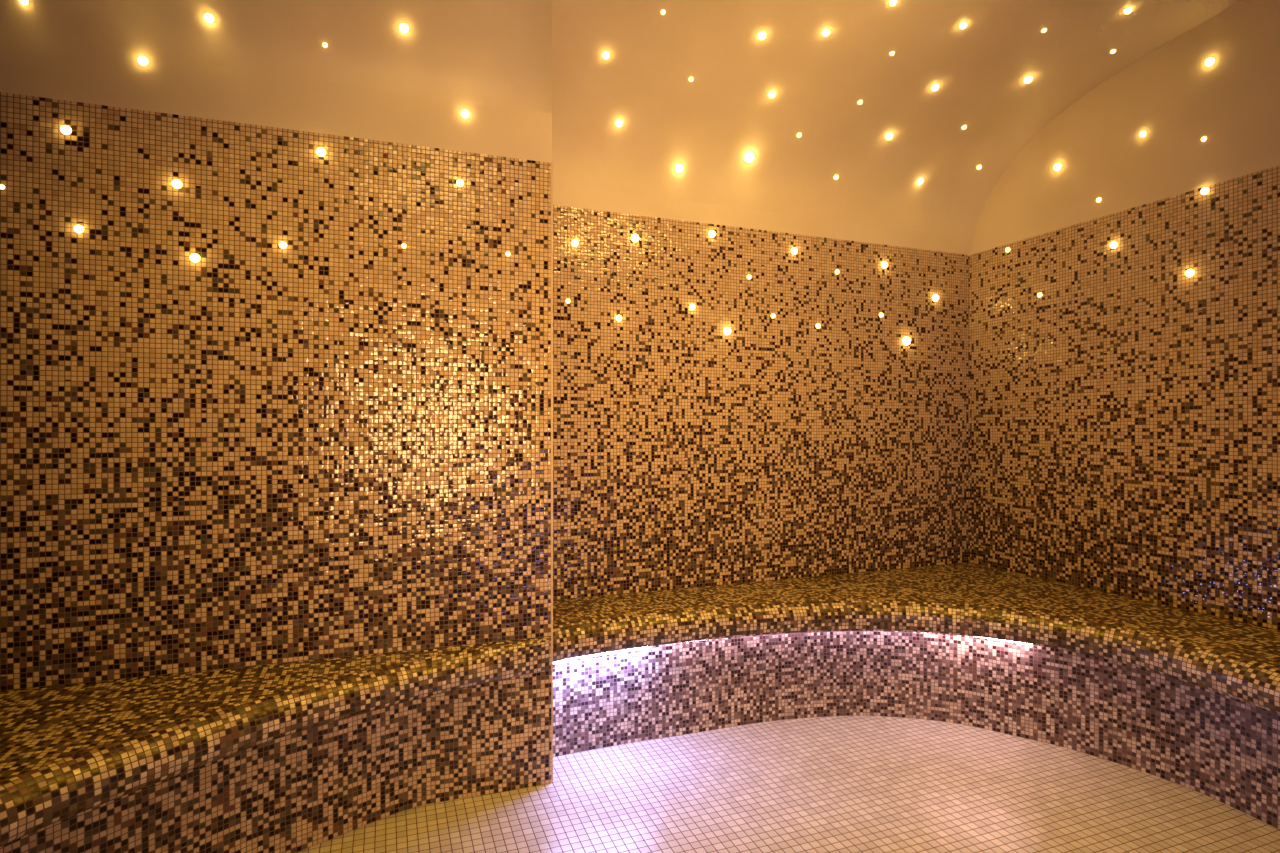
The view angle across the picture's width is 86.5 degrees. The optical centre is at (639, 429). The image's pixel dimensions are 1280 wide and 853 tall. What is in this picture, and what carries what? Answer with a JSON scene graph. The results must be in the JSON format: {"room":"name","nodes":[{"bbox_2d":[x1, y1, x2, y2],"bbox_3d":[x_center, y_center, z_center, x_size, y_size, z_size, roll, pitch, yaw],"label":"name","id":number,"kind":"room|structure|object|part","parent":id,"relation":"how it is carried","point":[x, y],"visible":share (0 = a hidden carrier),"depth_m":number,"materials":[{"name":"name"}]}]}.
{"room":"spa","nodes":[
{"label":"spa","id":0,"kind":"room"},
{"bbox_2d":[0,33,551,691],"bbox_3d":[-1.764,-0.175,2.043,2.950,2.750,0.423,0,0,-19],"label":"wall","id":1,"kind":"structure","parent":0,"point":[334,443],"depth_m":2.03,"materials":[{"name":"tile"}]},
{"bbox_2d":[60,125,71,134],"bbox_3d":[-1.585,-0.830,1.876,0.029,0.029,0.014,0,0,-19],"label":"light","id":2,"kind":"object","parent":1,"relation":"attached to","point":[64,129],"visible":1,"depth_m":1.88,"materials":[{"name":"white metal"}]},
{"bbox_2d":[73,224,84,233],"bbox_3d":[-1.558,-0.559,1.885,0.026,0.026,0.013,0,0,-19],"label":"light","id":3,"kind":"object","parent":1,"relation":"attached to","point":[77,228],"visible":1,"depth_m":1.89,"materials":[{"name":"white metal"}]},
{"bbox_2d":[171,179,182,188],"bbox_3d":[-1.337,-0.711,1.960,0.030,0.030,0.015,0,0,-19],"label":"light","id":4,"kind":"object","parent":1,"relation":"attached to","point":[175,183],"visible":1,"depth_m":1.96,"materials":[{"name":"white glass"}]},
{"bbox_2d":[189,253,200,262],"bbox_3d":[-1.294,-0.501,1.975,0.030,0.030,0.015,0,0,-19],"label":"light","id":5,"kind":"object","parent":1,"relation":"attached to","point":[194,257],"visible":1,"depth_m":1.97,"materials":[{"name":"white glass"}]},
{"bbox_2d":[278,241,286,248],"bbox_3d":[-1.077,-0.559,2.050,0.025,0.025,0.012,0,0,-19],"label":"light","id":6,"kind":"object","parent":1,"relation":"attached to","point":[282,244],"visible":1,"depth_m":2.05,"materials":[{"name":"white glass"}]},
{"bbox_2d":[315,147,326,156],"bbox_3d":[-0.978,-0.854,2.083,0.032,0.032,0.016,0,0,-19],"label":"light","id":7,"kind":"object","parent":1,"relation":"attached to","point":[320,151],"visible":1,"depth_m":2.08,"materials":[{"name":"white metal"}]},
{"bbox_2d":[456,179,463,186],"bbox_3d":[-0.587,-0.807,2.217,0.027,0.027,0.013,0,0,-19],"label":"light","id":8,"kind":"object","parent":1,"relation":"attached to","point":[459,182],"visible":1,"depth_m":2.22,"materials":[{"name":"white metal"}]},
{"bbox_2d":[551,163,552,781],"bbox_3d":[-0.302,0.144,2.321,0.008,2.111,0.008,0,0,-19],"label":"trim","id":9,"kind":"structure","parent":1,"relation":"attached to","point":[551,163],"depth_m":2.32,"materials":[{"name":"brown tile"}]},
{"bbox_2d":[0,0,1241,256],"bbox_3d":[0.288,-1.270,0.050,5.546,0.740,5.681,0,0,-19],"label":"ceiling","id":10,"kind":"structure","parent":0,"point":[542,57],"depth_m":2.59,"materials":[{"name":"paint"}]},
{"bbox_2d":[19,0,28,5],"bbox_3d":[-1.654,-1.152,1.826,0.019,0.018,0.020,0,0,32],"label":"recessed light","id":11,"kind":"object","parent":10,"relation":"in","point":[23,2],"visible":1,"depth_m":1.82,"materials":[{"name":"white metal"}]},
{"bbox_2d":[137,56,148,65],"bbox_3d":[-1.415,-1.052,1.934,0.030,0.030,0.015,0,0,-19],"label":"light","id":12,"kind":"object","parent":10,"relation":"attached to","point":[142,60],"visible":1,"depth_m":1.93,"materials":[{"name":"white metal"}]},
{"bbox_2d":[203,12,214,23],"bbox_3d":[-1.233,-1.178,1.945,0.029,0.023,0.025,0,0,-7],"label":"recessed light","id":13,"kind":"object","parent":10,"relation":"in","point":[208,17],"visible":1,"depth_m":1.94,"materials":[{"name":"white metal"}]},
{"bbox_2d":[399,23,408,32],"bbox_3d":[-0.716,-1.218,2.063,0.031,0.023,0.029,0,0,-27],"label":"recessed light","id":14,"kind":"object","parent":10,"relation":"in","point":[404,28],"visible":1,"depth_m":2.06,"materials":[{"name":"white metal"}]},
{"bbox_2d":[460,109,469,118],"bbox_3d":[-0.571,-1.035,2.222,0.031,0.031,0.016,0,0,-19],"label":"light","id":15,"kind":"object","parent":10,"relation":"attached to","point":[464,113],"visible":1,"depth_m":2.22,"materials":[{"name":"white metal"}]},
{"bbox_2d":[602,51,609,58],"bbox_3d":[-0.124,-1.368,2.485,0.030,0.021,0.028,0,0,-29],"label":"recessed light","id":16,"kind":"object","parent":10,"relation":"in","point":[605,55],"visible":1,"depth_m":2.48,"materials":[{"name":"white glass"}]},
{"bbox_2d":[615,119,622,126],"bbox_3d":[-0.085,-1.236,2.739,0.032,0.026,0.027,0,0,-33],"label":"recessed light","id":17,"kind":"object","parent":10,"relation":"in","point":[619,122],"visible":1,"depth_m":2.73,"materials":[{"name":"white glass"}]},
{"bbox_2d":[674,163,683,172],"bbox_3d":[0.169,-1.127,2.921,0.045,0.042,0.032,0,0,-25],"label":"light","id":18,"kind":"object","parent":10,"relation":"attached to","point":[678,167],"visible":1,"depth_m":2.91,"materials":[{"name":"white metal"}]},
{"bbox_2d":[743,151,754,163],"bbox_3d":[0.479,-1.202,2.992,0.047,0.047,0.050,0,0,29],"label":"light","id":19,"kind":"object","parent":10,"relation":"attached to","point":[749,156],"visible":1,"depth_m":2.98,"materials":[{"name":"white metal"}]},
{"bbox_2d":[757,31,766,39],"bbox_3d":[0.446,-1.441,2.488,0.034,0.021,0.034,0,0,23],"label":"recessed light","id":20,"kind":"object","parent":10,"relation":"in","point":[761,35],"visible":1,"depth_m":2.48,"materials":[{"name":"white glass"}]},
{"bbox_2d":[768,91,775,97],"bbox_3d":[0.535,-1.359,2.756,0.033,0.023,0.031,0,0,-13],"label":"recessed light","id":21,"kind":"object","parent":10,"relation":"in","point":[771,94],"visible":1,"depth_m":2.75,"materials":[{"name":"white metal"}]},
{"bbox_2d":[821,28,830,35],"bbox_3d":[0.684,-1.460,2.500,0.033,0.020,0.032,0,0,23],"label":"recessed light","id":22,"kind":"object","parent":10,"relation":"in","point":[825,32],"visible":1,"depth_m":2.49,"materials":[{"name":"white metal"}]},
{"bbox_2d":[885,133,892,139],"bbox_3d":[1.121,-1.323,3.063,0.036,0.027,0.032,0,0,-28],"label":"recessed light","id":23,"kind":"object","parent":10,"relation":"in","point":[888,136],"visible":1,"depth_m":3.05,"materials":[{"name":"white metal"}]},
{"bbox_2d":[889,0,896,5],"bbox_3d":[0.885,-1.494,2.380,0.028,0.016,0.028,0,0,-12],"label":"recessed light","id":24,"kind":"object","parent":10,"relation":"in","point":[892,2],"visible":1,"depth_m":2.37,"materials":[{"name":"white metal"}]},
{"bbox_2d":[917,178,923,183],"bbox_3d":[1.365,-1.214,3.316,0.034,0.028,0.029,0,0,-33],"label":"recessed light","id":25,"kind":"object","parent":10,"relation":"in","point":[920,180],"visible":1,"depth_m":3.31,"materials":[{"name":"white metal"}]},
{"bbox_2d":[931,84,938,90],"bbox_3d":[1.230,-1.427,2.834,0.034,0.022,0.032,0,0,-29],"label":"recessed light","id":26,"kind":"object","parent":10,"relation":"in","point":[934,87],"visible":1,"depth_m":2.83,"materials":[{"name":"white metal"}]},
{"bbox_2d":[959,22,966,28],"bbox_3d":[1.193,-1.492,2.511,0.030,0.017,0.030,0,0,-12],"label":"recessed light","id":27,"kind":"object","parent":10,"relation":"in","point":[963,25],"visible":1,"depth_m":2.50,"materials":[{"name":"white glass"}]},
{"bbox_2d":[1023,76,1032,82],"bbox_3d":[1.621,-1.462,2.841,0.037,0.023,0.037,0,0,25],"label":"recessed light","id":28,"kind":"object","parent":10,"relation":"in","point":[1028,79],"visible":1,"depth_m":2.83,"materials":[{"name":"white glass"}]},
{"bbox_2d":[1123,7,1132,13],"bbox_3d":[1.772,-1.521,2.469,0.029,0.016,0.029,0,0,-12],"label":"recessed light","id":29,"kind":"object","parent":10,"relation":"in","point":[1127,10],"visible":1,"depth_m":2.46,"materials":[{"name":"white glass"}]},
{"bbox_2d":[553,183,969,600],"bbox_3d":[0.610,0.020,3.162,2.340,2.360,0.080,0,0,-21],"label":"wall","id":30,"kind":"structure","parent":0,"point":[687,453],"depth_m":3.08,"materials":[{"name":"tile"}]},
{"bbox_2d":[571,239,578,246],"bbox_3d":[-0.264,-0.766,2.780,0.033,0.033,0.017,0,0,-21],"label":"light","id":31,"kind":"object","parent":30,"relation":"in","point":[574,242],"visible":1,"depth_m":2.78,"materials":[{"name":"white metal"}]},
{"bbox_2d":[616,315,621,320],"bbox_3d":[-0.086,-0.470,2.849,0.030,0.030,0.015,0,0,-21],"label":"light","id":32,"kind":"object","parent":30,"relation":"in","point":[619,317],"visible":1,"depth_m":2.85,"materials":[{"name":"white glass"}]},
{"bbox_2d":[631,233,639,242],"bbox_3d":[-0.019,-0.813,2.873,0.040,0.040,0.020,0,0,-21],"label":"light","id":33,"kind":"object","parent":30,"relation":"in","point":[635,238],"visible":1,"depth_m":2.87,"materials":[{"name":"white glass"}]},
{"bbox_2d":[689,303,694,310],"bbox_3d":[0.229,-0.538,2.968,0.032,0.032,0.016,0,0,-21],"label":"light","id":34,"kind":"object","parent":30,"relation":"in","point":[691,306],"visible":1,"depth_m":2.97,"materials":[{"name":"white glass"}]},
{"bbox_2d":[708,230,715,237],"bbox_3d":[0.321,-0.867,3.002,0.036,0.036,0.018,0,0,-21],"label":"light","id":35,"kind":"object","parent":30,"relation":"in","point":[712,234],"visible":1,"depth_m":3.00,"materials":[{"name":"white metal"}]},
{"bbox_2d":[723,326,730,335],"bbox_3d":[0.391,-0.442,3.028,0.042,0.042,0.021,0,0,-21],"label":"light","id":36,"kind":"object","parent":30,"relation":"in","point":[727,330],"visible":1,"depth_m":3.02,"materials":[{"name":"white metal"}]},
{"bbox_2d":[791,247,797,254],"bbox_3d":[0.718,-0.832,3.153,0.038,0.038,0.019,0,0,-21],"label":"light","id":37,"kind":"object","parent":30,"relation":"in","point":[794,251],"visible":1,"depth_m":3.15,"materials":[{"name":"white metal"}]},
{"bbox_2d":[881,261,887,268],"bbox_3d":[1.202,-0.811,3.337,0.040,0.040,0.020,0,0,-21],"label":"light","id":38,"kind":"object","parent":30,"relation":"in","point":[884,264],"visible":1,"depth_m":3.33,"materials":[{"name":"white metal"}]},
{"bbox_2d":[902,336,910,345],"bbox_3d":[1.330,-0.444,3.383,0.052,0.052,0.026,0,0,-21],"label":"light","id":39,"kind":"object","parent":30,"relation":"in","point":[906,340],"visible":1,"depth_m":3.38,"materials":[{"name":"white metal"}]},
{"bbox_2d":[932,294,938,301],"bbox_3d":[1.502,-0.671,3.451,0.042,0.042,0.021,0,0,-21],"label":"light","id":40,"kind":"object","parent":30,"relation":"in","point":[935,297],"visible":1,"depth_m":3.45,"materials":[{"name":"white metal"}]},
{"bbox_2d":[296,716,1279,852],"bbox_3d":[0.237,1.250,0.184,5.535,0.100,5.393,0,0,-19],"label":"floor","id":41,"kind":"structure","parent":0,"point":[832,784],"depth_m":2.17,"materials":[{"name":"tile"}]},
{"bbox_2d":[0,637,550,852],"bbox_3d":[-1.339,0.953,1.024,2.796,0.494,1.774,0,0,-19],"label":"bench","id":42,"kind":"object","parent":41,"relation":"on","point":[290,757],"visible":1,"depth_m":1.87,"materials":[{"name":"tile"}]},
{"bbox_2d":[553,563,1279,829],"bbox_3d":[1.465,0.946,1.057,2.315,0.509,4.497,0,0,-22],"label":"bench","id":43,"kind":"object","parent":41,"relation":"on","point":[1191,700],"visible":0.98,"depth_m":2.62,"materials":[{"name":"tile"}]},
{"bbox_3d":[1.455,0.750,1.097,2.536,0.119,4.453,0,0,-19],"label":"seat","id":44,"kind":"part","parent":43,"relation":"part of","materials":[{"name":"tile"}]},
{"bbox_2d":[970,0,1279,630],"bbox_3d":[2.760,-0.230,1.049,0.080,2.860,5.400,0,0,-22],"label":"wall","id":45,"kind":"structure","parent":0,"point":[1125,416],"depth_m":2.74,"materials":[{"name":"tile"}]},
{"bbox_2d":[1054,162,1061,171],"bbox_3d":[1.893,-1.195,3.087,0.020,0.039,0.039,0,0,-22],"label":"light","id":46,"kind":"object","parent":45,"relation":"attached to","point":[1058,166],"visible":1,"depth_m":3.08,"materials":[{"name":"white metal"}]},
{"bbox_2d":[1110,241,1117,248],"bbox_3d":[1.986,-0.777,2.855,0.017,0.034,0.034,0,0,-22],"label":"light","id":47,"kind":"object","parent":45,"relation":"attached to","point":[1113,244],"visible":1,"depth_m":2.85,"materials":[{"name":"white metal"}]},
{"bbox_2d":[1139,130,1146,137],"bbox_3d":[2.030,-1.197,2.749,0.014,0.028,0.028,0,0,-22],"label":"light","id":48,"kind":"object","parent":45,"relation":"attached to","point":[1142,133],"visible":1,"depth_m":2.75,"materials":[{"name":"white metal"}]},
{"bbox_2d":[1185,268,1194,277],"bbox_3d":[2.092,-0.599,2.591,0.017,0.035,0.035,0,0,-22],"label":"light","id":49,"kind":"object","parent":45,"relation":"attached to","point":[1190,272],"visible":1,"depth_m":2.59,"materials":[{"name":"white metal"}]},
{"bbox_2d":[1200,187,1209,194],"bbox_3d":[2.111,-0.895,2.545,0.015,0.031,0.031,0,0,-22],"label":"light","id":50,"kind":"object","parent":45,"relation":"attached to","point":[1204,190],"visible":1,"depth_m":2.54,"materials":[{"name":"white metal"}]},
{"bbox_2d":[1204,57,1214,66],"bbox_3d":[2.117,-1.370,2.530,0.018,0.036,0.036,0,0,-22],"label":"light","id":51,"kind":"object","parent":45,"relation":"attached to","point":[1210,61],"visible":1,"depth_m":2.52,"materials":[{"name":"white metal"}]}
]}

